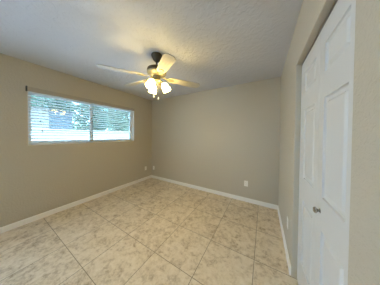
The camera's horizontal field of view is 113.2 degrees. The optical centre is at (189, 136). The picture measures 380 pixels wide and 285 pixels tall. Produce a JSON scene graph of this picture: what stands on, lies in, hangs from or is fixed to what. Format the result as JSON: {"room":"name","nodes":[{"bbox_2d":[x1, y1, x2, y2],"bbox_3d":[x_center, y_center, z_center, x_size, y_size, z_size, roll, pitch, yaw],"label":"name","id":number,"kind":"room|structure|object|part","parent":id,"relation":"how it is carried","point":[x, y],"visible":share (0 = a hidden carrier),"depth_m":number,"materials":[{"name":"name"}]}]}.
{"room":"empty bedroom","nodes":[
{"label":"empty bedroom","id":0,"kind":"room"},
{"bbox_2d":[0,53,151,226],"bbox_3d":[-2.272,0.084,2.359,0.170,2.440,3.854,1,1,31],"label":"wall","id":1,"kind":"structure","parent":0,"point":[34,179],"depth_m":2.12,"materials":[{"name":"beige paint"}]},
{"bbox_2d":[0,175,150,233],"bbox_3d":[-2.204,1.265,2.330,0.013,0.081,3.854,1,1,31],"label":"baseboard","id":2,"kind":"structure","parent":1,"relation":"attached to","point":[6,228],"depth_m":2.20,"materials":[{"name":"white paint"}]},
{"bbox_2d":[27,91,133,144],"bbox_3d":[-2.059,-0.313,2.699,0.170,0.862,1.792,1,1,31],"label":"window","id":3,"kind":"structure","parent":1,"relation":"in","point":[132,113],"depth_m":2.66,"materials":[{"name":"white plastic"}]},
{"bbox_3d":[-2.343,-0.311,2.355,0.024,0.826,0.876,1,1,31],"label":"sash","id":4,"kind":"part","parent":3,"relation":"part of","materials":[{"name":"white plastic"}]},
{"bbox_3d":[-2.037,0.113,2.690,0.109,0.010,1.792,1,1,31],"label":"sill","id":5,"kind":"part","parent":3,"relation":"part of","materials":[{"name":"white paint"}]},
{"bbox_2d":[25,86,134,143],"bbox_3d":[-2.023,-0.332,2.669,0.126,0.876,1.814,1,1,31],"label":"window blind","id":6,"kind":"object","parent":3,"relation":"attached to","point":[33,91],"visible":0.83,"depth_m":2.38,"materials":[{"name":"beige plastic"}]},
{"bbox_3d":[-2.060,0.097,2.693,0.048,0.017,1.761,1,1,31],"label":"rail","id":7,"kind":"part","parent":6,"relation":"part of","materials":[{"name":"white plastic"}]},
{"bbox_3d":[-1.890,-0.317,3.068,0.024,0.826,0.948,1,1,31],"label":"sash","id":8,"kind":"part","parent":3,"relation":"part of","materials":[{"name":"white plastic"}]},
{"bbox_2d":[0,178,297,284],"bbox_3d":[-0.764,1.391,0.902,4.289,0.100,5.154,1,1,31],"label":"floor","id":9,"kind":"structure","parent":0,"point":[151,231],"depth_m":1.57,"materials":[{"name":"tile"}]},
{"bbox_2d":[0,0,302,100],"bbox_3d":[-0.739,-1.198,0.862,4.289,0.200,5.154,1,1,31],"label":"ceiling","id":10,"kind":"structure","parent":0,"point":[214,44],"depth_m":1.39,"materials":[{"name":"grey paint"}]},
{"bbox_2d":[96,52,199,99],"bbox_3d":[-0.522,-0.809,1.750,1.149,0.602,1.158,1,1,31],"label":"ceiling fan","id":11,"kind":"object","parent":10,"relation":"hanging from","point":[156,72],"visible":1,"depth_m":1.64,"materials":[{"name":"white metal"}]},
{"bbox_3d":[-0.827,-0.809,1.520,0.500,0.006,0.132,0,12,-25],"label":"blade","id":12,"kind":"part","parent":11,"relation":"part of","materials":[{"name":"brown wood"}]},
{"bbox_3d":[-0.815,-0.815,1.895,0.495,0.006,0.132,1,12,29],"label":"blade","id":13,"kind":"part","parent":11,"relation":"part of","materials":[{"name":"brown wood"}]},
{"bbox_3d":[-0.497,-0.676,1.579,0.111,0.131,0.123,1,1,31],"label":"lamp shade","id":14,"kind":"part","parent":11,"relation":"part of","materials":[{"name":"white glass"}]},
{"bbox_3d":[-0.534,-0.680,1.803,0.122,0.131,0.110,1,1,31],"label":"lamp shade","id":15,"kind":"part","parent":11,"relation":"part of","materials":[{"name":"white glass"}]},
{"bbox_3d":[-0.449,-0.815,2.111,0.132,0.006,0.495,-10,1,1],"label":"blade","id":16,"kind":"part","parent":11,"relation":"part of","materials":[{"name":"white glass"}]},
{"bbox_3d":[-0.324,-0.677,1.723,0.119,0.131,0.117,1,1,31],"label":"lamp shade","id":17,"kind":"part","parent":11,"relation":"part of","materials":[{"name":"white glass"}]},
{"bbox_3d":[-0.278,-0.802,1.389,0.132,0.006,0.380,13,-5,-29],"label":"blade","id":18,"kind":"part","parent":11,"relation":"part of","materials":[{"name":"beige wood"}]},
{"bbox_3d":[-0.081,-0.808,1.883,0.500,0.006,0.132,0,-10,-26],"label":"blade","id":19,"kind":"part","parent":11,"relation":"part of","materials":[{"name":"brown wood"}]},
{"bbox_2d":[151,77,280,204],"bbox_3d":[0.519,0.100,3.037,4.289,2.440,0.150,1,1,31],"label":"wall","id":20,"kind":"structure","parent":0,"point":[218,139],"depth_m":2.81,"materials":[{"name":"beige paint"}]},
{"bbox_2d":[151,175,277,209],"bbox_3d":[0.195,1.275,3.145,3.293,0.081,0.013,1,1,31],"label":"baseboard","id":21,"kind":"structure","parent":20,"relation":"attached to","point":[248,200],"depth_m":2.82,"materials":[{"name":"white paint"}]},
{"bbox_2d":[278,0,379,284],"bbox_3d":[0.418,0.144,0.106,0.115,2.440,5.004,1,1,31],"label":"wall","id":22,"kind":"structure","parent":0,"point":[364,224],"depth_m":0.39,"materials":[{"name":"beige paint"}]},
{"bbox_2d":[277,206,290,274],"bbox_3d":[1.302,1.307,1.768,0.013,0.081,1.261,1,1,31],"label":"baseboard","id":23,"kind":"structure","parent":22,"relation":"attached to","point":[281,225],"depth_m":1.51,"materials":[{"name":"white paint"}]},
{"bbox_2d":[297,0,355,284],"bbox_3d":[0.802,0.337,0.790,0.064,2.017,0.897,1,1,31],"label":"door","id":24,"kind":"structure","parent":22,"relation":"in","point":[327,82],"depth_m":0.67,"materials":[{"name":"white paint"}]},
{"bbox_3d":[0.754,0.436,0.746,0.030,0.036,0.036,1,1,31],"label":"knob","id":25,"kind":"part","parent":24,"relation":"part of","materials":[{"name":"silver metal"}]},
{"label":"outside","id":26,"kind":"structure","parent":0,"visible":0},
{"bbox_3d":[-13.513,1.192,13.786,30.760,0.100,42.000,1,1,31],"label":"ground","id":27,"kind":"structure","parent":26,"visible":0},
{"bbox_2d":[31,107,74,129],"bbox_3d":[-9.829,-0.203,5.969,3.600,3.000,6.100,1,1,31],"label":"building","id":28,"kind":"structure","parent":27,"relation":"on","point":[31,107],"depth_m":6.86,"materials":[{"name":"grey"}]},
{"bbox_3d":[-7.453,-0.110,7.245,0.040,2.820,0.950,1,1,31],"label":"garage door","id":29,"kind":"part","parent":28,"relation":"part of","materials":[{"name":"blue"}]},
{"bbox_2d":[31,95,76,129],"bbox_3d":[-14.629,-2.664,13.615,4.145,7.602,3.705,0,1,-29],"label":"tree","id":30,"kind":"object","parent":27,"relation":"on","point":[31,95],"visible":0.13,"depth_m":13.21,"materials":[{"name":"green plant"}]},
{"bbox_2d":[31,129,128,140],"bbox_3d":[-3.991,0.483,8.163,0.230,1.670,18.000,1,1,31],"label":"wall","id":31,"kind":"structure","parent":27,"relation":"on","point":[76,131],"depth_m":5.67,"materials":[{"name":"grey"}]},
{"bbox_2d":[73,104,110,130],"bbox_3d":[-8.731,-1.083,11.305,2.726,4.629,2.791,1,1,31],"label":"tree","id":32,"kind":"object","parent":27,"relation":"on","point":[96,122],"visible":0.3,"depth_m":10.81,"materials":[{"name":"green plant"}]},
{"bbox_2d":[105,108,128,131],"bbox_3d":[-9.775,-2.149,17.640,4.269,6.541,4.410,0,1,-19],"label":"tree","id":33,"kind":"object","parent":27,"relation":"on","point":[109,126],"visible":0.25,"depth_m":16.45,"materials":[{"name":"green plant"}]}
]}

